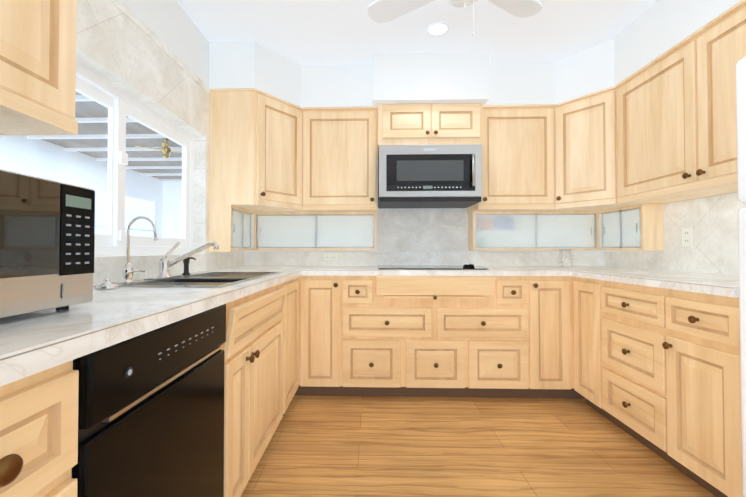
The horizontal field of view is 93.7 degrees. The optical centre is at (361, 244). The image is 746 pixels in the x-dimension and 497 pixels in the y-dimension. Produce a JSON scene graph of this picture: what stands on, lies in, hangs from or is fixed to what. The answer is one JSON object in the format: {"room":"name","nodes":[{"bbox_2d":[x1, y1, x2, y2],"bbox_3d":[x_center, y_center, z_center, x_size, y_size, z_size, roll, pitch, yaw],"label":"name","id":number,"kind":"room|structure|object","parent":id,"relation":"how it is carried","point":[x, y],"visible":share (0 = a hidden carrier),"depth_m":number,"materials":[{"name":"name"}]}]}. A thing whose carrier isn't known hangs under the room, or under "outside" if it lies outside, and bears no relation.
{"room":"kitchen","nodes":[
{"label":"kitchen","id":0,"kind":"room"},
{"bbox_2d":[0,61,193,255],"bbox_3d":[-1.184,-0.348,1.696,0.075,0.800,1.380,0,-1,2],"label":"window","id":1,"kind":"structure","parent":0,"point":[119,104],"depth_m":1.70,"materials":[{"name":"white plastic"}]},
{"bbox_2d":[0,0,77,135],"bbox_3d":[-0.953,-0.709,0.333,0.326,0.802,1.260,0,-1,2],"label":"upper cabinet","id":2,"kind":"object","parent":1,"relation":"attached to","point":[38,37],"depth_m":0.85,"materials":[{"name":"brown wood"}]},
{"bbox_2d":[135,138,181,157],"bbox_3d":[-2.556,-1.258,4.580,0.526,0.258,0.526,0,-1,18],"label":"fan","id":3,"kind":"object","parent":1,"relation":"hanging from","point":[165,148],"depth_m":4.54,"materials":[{"name":"gold metal"}]},
{"bbox_2d":[76,0,242,256],"bbox_3d":[-1.190,-0.194,0.250,0.166,2.490,5.655,0,-1,2],"label":"wall","id":4,"kind":"structure","parent":0,"point":[153,55],"depth_m":1.87,"materials":[{"name":"white paint"}]},
{"bbox_2d":[209,89,255,215],"bbox_3d":[-0.970,-0.674,2.750,0.154,0.802,0.652,0,-1,2],"label":"upper cabinet","id":5,"kind":"object","parent":4,"relation":"attached to","point":[220,100],"depth_m":2.42,"materials":[{"name":"brown wood"}]},
{"bbox_2d":[323,253,336,260],"bbox_3d":[-0.270,0.106,3.023,0.118,0.066,0.008,0,-1,2],"label":"outlet","id":6,"kind":"object","parent":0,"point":[326,256],"depth_m":3.02,"materials":[{"name":"white plastic"}]},
{"bbox_2d":[176,0,656,65],"bbox_3d":[0.439,-1.490,0.223,3.424,0.100,5.955,0,-1,2],"label":"ceiling","id":7,"kind":"structure","parent":0,"point":[321,32],"depth_m":2.28,"materials":[{"name":"white paint"}]},
{"bbox_2d":[426,21,449,35],"bbox_3d":[0.500,-1.407,2.283,0.150,0.006,0.150,0,-1,2],"label":"recessed light","id":8,"kind":"object","parent":7,"relation":"in","point":[440,28],"visible":1,"depth_m":2.28,"materials":[{"name":"white paint"}]},
{"bbox_2d":[368,0,542,35],"bbox_3d":[0.467,-1.176,1.485,0.888,0.489,0.789,0,-1,2],"label":"ceiling fan","id":9,"kind":"object","parent":7,"relation":"hanging from","point":[381,11],"visible":1,"depth_m":1.77,"materials":[{"name":"white"}]},
{"bbox_2d":[209,0,741,114],"bbox_3d":[0.471,-1.254,1.357,3.116,0.337,3.371,0,-1,2],"label":"soffit bulkhead","id":10,"kind":"object","parent":7,"relation":"attached to","point":[656,29],"visible":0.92,"depth_m":2.57,"materials":[{"name":"white paint"}]},
{"bbox_2d":[243,159,604,251],"bbox_3d":[0.522,-0.153,3.105,3.424,2.490,0.150,0,-1,2],"label":"wall","id":11,"kind":"structure","parent":0,"point":[252,228],"depth_m":3.04,"materials":[{"name":"white paint"}]},
{"bbox_2d":[232,88,307,215],"bbox_3d":[-0.683,-0.674,2.742,0.420,0.802,0.652,0,-1,2],"label":"upper cabinet","id":12,"kind":"object","parent":11,"relation":"attached to","point":[261,121],"depth_m":2.46,"materials":[{"name":"brown wood"}]},
{"bbox_2d":[292,104,303,207],"bbox_3d":[-0.598,-0.681,2.590,0.258,0.730,0.336,0,-1,2],"label":"upper cabinet","id":13,"kind":"object","parent":11,"relation":"attached to","point":[297,112],"depth_m":2.71,"materials":[{"name":"brown wood"}]},
{"bbox_2d":[304,107,378,215],"bbox_3d":[-0.170,-0.672,2.893,0.598,0.802,0.322,0,-1,2],"label":"upper cabinet","id":14,"kind":"object","parent":11,"relation":"attached to","point":[341,152],"depth_m":2.73,"materials":[{"name":"brown wood"}]},
{"bbox_2d":[376,104,431,147],"bbox_3d":[0.331,-0.912,2.832,0.398,0.324,0.422,0,-1,2],"label":"upper cabinet","id":15,"kind":"object","parent":11,"relation":"attached to","point":[396,124],"depth_m":2.63,"materials":[{"name":"brown wood"}]},
{"bbox_2d":[378,144,481,208],"bbox_3d":[0.514,-0.526,2.774,0.756,0.421,0.475,0,-1,2],"label":"over-the-range microwave","id":16,"kind":"object","parent":15,"relation":"attached to","point":[429,176],"visible":1,"depth_m":2.58,"materials":[{"name":"grey metal"}]},
{"bbox_2d":[432,103,483,147],"bbox_3d":[0.720,-0.912,2.820,0.382,0.324,0.422,0,-1,2],"label":"upper cabinet","id":17,"kind":"object","parent":11,"relation":"attached to","point":[452,123],"depth_m":2.61,"materials":[{"name":"brown wood"}]},
{"bbox_2d":[467,104,555,215],"bbox_3d":[1.204,-0.673,2.853,0.595,0.802,0.322,0,-1,2],"label":"upper cabinet","id":18,"kind":"object","parent":11,"relation":"attached to","point":[519,150],"depth_m":2.69,"materials":[{"name":"brown wood"}]},
{"bbox_2d":[556,98,579,203],"bbox_3d":[1.617,-0.681,2.538,0.258,0.730,0.307,0,-1,2],"label":"upper cabinet","id":19,"kind":"object","parent":11,"relation":"attached to","point":[567,112],"depth_m":2.62,"materials":[{"name":"brown wood"}]},
{"bbox_2d":[544,86,663,215],"bbox_3d":[1.783,-0.675,2.687,0.571,0.802,0.622,0,-1,2],"label":"upper cabinet","id":20,"kind":"object","parent":11,"relation":"attached to","point":[597,109],"depth_m":2.47,"materials":[{"name":"brown wood"}]},
{"bbox_2d":[241,395,715,496],"bbox_3d":[0.439,1.090,0.185,3.424,0.080,5.955,0,-1,2],"label":"floor","id":21,"kind":"structure","parent":0,"point":[356,446],"depth_m":1.80,"materials":[{"name":"brown wood"}]},
{"bbox_2d":[0,361,78,496],"bbox_3d":[-0.800,0.618,0.460,0.625,0.869,0.304,0,-1,2],"label":"base cabinet","id":22,"kind":"object","parent":21,"relation":"on","point":[39,415],"depth_m":0.53,"materials":[{"name":"brown wood"}]},
{"bbox_2d":[0,269,303,388],"bbox_3d":[-0.773,0.172,1.053,0.645,0.040,2.735,0,-1,2],"label":"countertop","id":23,"kind":"structure","parent":22,"relation":"on","point":[33,343],"depth_m":0.71,"materials":[{"name":"white stone"}]},
{"bbox_2d":[0,169,94,317],"bbox_3d":[-0.863,0.004,0.593,0.439,0.282,0.505,0,-1,2],"label":"countertop microwave","id":24,"kind":"object","parent":23,"relation":"on","point":[47,236],"visible":1,"depth_m":0.71,"materials":[{"name":"grey metal"}]},
{"bbox_2d":[116,217,219,280],"bbox_3d":[-0.828,0.022,1.643,0.296,0.269,0.494,0,-1,2],"label":"faucet","id":25,"kind":"object","parent":23,"relation":"on","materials":[{"name":"silver metal"}]},
{"bbox_2d":[182,257,195,274],"bbox_3d":[-0.921,0.110,1.872,0.072,0.101,0.040,0,-1,2],"label":"soap dispenser","id":26,"kind":"object","parent":23,"relation":"on","point":[186,261],"depth_m":1.86,"materials":[{"name":"black plastic"}]},
{"bbox_2d":[100,269,283,284],"bbox_3d":[-0.738,0.256,1.699,0.488,0.198,0.850,0,-1,2],"label":"sink","id":27,"kind":"object","parent":23,"relation":"in","point":[206,276],"depth_m":1.69,"materials":[{"name":"metal"}]},
{"bbox_2d":[72,304,225,496],"bbox_3d":[-0.755,0.626,0.911,0.577,0.865,0.589,0,-1,2],"label":"dishwasher","id":28,"kind":"object","parent":21,"relation":"on","point":[150,413],"visible":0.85,"depth_m":0.81,"materials":[{"name":"black plastic"}]},
{"bbox_2d":[176,293,255,496],"bbox_3d":[-0.775,0.630,1.327,0.625,0.869,0.230,0,-1,2],"label":"base cabinet","id":29,"kind":"object","parent":21,"relation":"on","point":[239,348],"depth_m":1.33,"materials":[{"name":"brown wood"}]},
{"bbox_2d":[252,281,287,473],"bbox_3d":[-0.763,0.636,1.727,0.625,0.869,0.570,0,-1,2],"label":"base cabinet","id":30,"kind":"object","parent":21,"relation":"on","point":[271,304],"depth_m":1.73,"materials":[{"name":"brown wood"}]},
{"bbox_2d":[288,277,299,405],"bbox_3d":[-0.749,0.643,2.233,0.625,0.869,0.443,0,-1,2],"label":"base cabinet","id":31,"kind":"object","parent":21,"relation":"on","point":[294,285],"depth_m":2.27,"materials":[{"name":"brown wood"}]},
{"bbox_2d":[300,277,343,395],"bbox_3d":[-0.272,0.651,2.729,0.285,0.869,0.616,0,-1,2],"label":"base cabinet","id":32,"kind":"object","parent":21,"relation":"on","point":[322,339],"depth_m":2.42,"materials":[{"name":"brown wood"}]},
{"bbox_2d":[344,277,419,396],"bbox_3d":[0.137,0.650,2.717,0.535,0.869,0.616,0,-1,2],"label":"base cabinet","id":33,"kind":"object","parent":21,"relation":"on","point":[382,314],"depth_m":2.41,"materials":[{"name":"brown wood"}]},
{"bbox_2d":[420,277,451,396],"bbox_3d":[0.514,0.650,2.707,0.218,0.869,0.616,0,-1,2],"label":"base cabinet","id":34,"kind":"object","parent":21,"relation":"on","point":[435,292],"depth_m":2.40,"materials":[{"name":"brown wood"}]},
{"bbox_2d":[452,277,531,397],"bbox_3d":[0.888,0.650,2.696,0.530,0.869,0.616,0,-1,2],"label":"base cabinet","id":35,"kind":"object","parent":21,"relation":"on","point":[492,316],"depth_m":2.39,"materials":[{"name":"brown wood"}]},
{"bbox_2d":[228,265,627,276],"bbox_3d":[0.510,0.196,2.703,3.116,0.040,0.637,0,-1,2],"label":"countertop","id":36,"kind":"structure","parent":35,"relation":"on","point":[309,270],"depth_m":2.41,"materials":[{"name":"white stone"}]},
{"bbox_2d":[376,261,487,268],"bbox_3d":[0.512,0.160,2.696,0.760,0.032,0.517,0,-1,2],"label":"cooktop","id":37,"kind":"object","parent":36,"relation":"in","point":[379,264],"depth_m":2.90,"materials":[{"name":"glass"}]},
{"bbox_2d":[558,249,572,267],"bbox_3d":[1.594,0.105,2.730,0.103,0.142,0.104,0,-1,2],"label":"jar","id":38,"kind":"object","parent":36,"relation":"on","point":[566,260],"visible":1,"depth_m":2.71,"materials":[{"name":"clear glass"}]},
{"bbox_2d":[532,277,571,398],"bbox_3d":[1.290,0.650,2.684,0.276,0.869,0.616,0,-1,2],"label":"base cabinet","id":39,"kind":"object","parent":21,"relation":"on","point":[551,296],"depth_m":2.38,"materials":[{"name":"brown wood"}]},
{"bbox_2d":[572,277,595,409],"bbox_3d":[1.743,0.643,2.230,0.626,0.869,0.307,0,-1,2],"label":"base cabinet","id":40,"kind":"object","parent":21,"relation":"on","point":[583,290],"depth_m":2.25,"materials":[{"name":"brown wood"}]},
{"bbox_2d":[596,281,659,455],"bbox_3d":[1.732,0.638,1.847,0.626,0.869,0.459,0,-1,2],"label":"base cabinet","id":41,"kind":"object","parent":21,"relation":"on","point":[643,348],"depth_m":1.86,"materials":[{"name":"brown wood"}]},
{"bbox_2d":[656,289,741,496],"bbox_3d":[1.720,0.632,1.450,0.626,0.869,0.335,0,-1,2],"label":"base cabinet","id":42,"kind":"object","parent":21,"relation":"on","point":[700,386],"depth_m":1.45,"materials":[{"name":"brown wood"}]},
{"bbox_2d":[572,269,738,296],"bbox_3d":[1.712,0.183,1.820,0.629,0.040,1.060,0,-1,2],"label":"countertop","id":43,"kind":"structure","parent":42,"relation":"on","point":[716,285],"depth_m":1.73,"materials":[{"name":"white stone"}]},
{"bbox_2d":[736,57,745,496],"bbox_3d":[1.661,0.187,0.906,0.660,1.744,0.740,0,-1,2],"label":"fridge","id":44,"kind":"object","parent":21,"relation":"on","point":[741,116],"visible":1,"depth_m":1.26,"materials":[{"name":"white metal"}]},
{"bbox_2d":[605,192,745,274],"bbox_3d":[2.066,-0.196,0.157,0.168,2.490,5.655,0,-1,2],"label":"wall","id":45,"kind":"structure","parent":0,"point":[712,221],"depth_m":2.08,"materials":[{"name":"white paint"}]},
{"bbox_2d":[616,37,735,203],"bbox_3d":[1.888,-0.684,2.081,0.326,0.802,0.582,0,-1,2],"label":"upper cabinet","id":46,"kind":"object","parent":45,"relation":"attached to","point":[636,151],"depth_m":2.05,"materials":[{"name":"brown wood"}]},
{"bbox_2d":[682,227,692,245],"bbox_3d":[2.037,-0.049,2.187,0.008,0.115,0.075,0,-1,2],"label":"outlet","id":47,"kind":"object","parent":45,"relation":"attached to","point":[687,236],"visible":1,"depth_m":2.18,"materials":[{"name":"white plastic"}]},
{"bbox_2d":[688,0,745,191],"bbox_3d":[1.872,-0.692,1.544,0.326,0.802,0.493,0,-1,2],"label":"upper cabinet","id":48,"kind":"object","parent":45,"relation":"attached to","point":[715,49],"depth_m":1.70,"materials":[{"name":"brown wood"}]}
]}

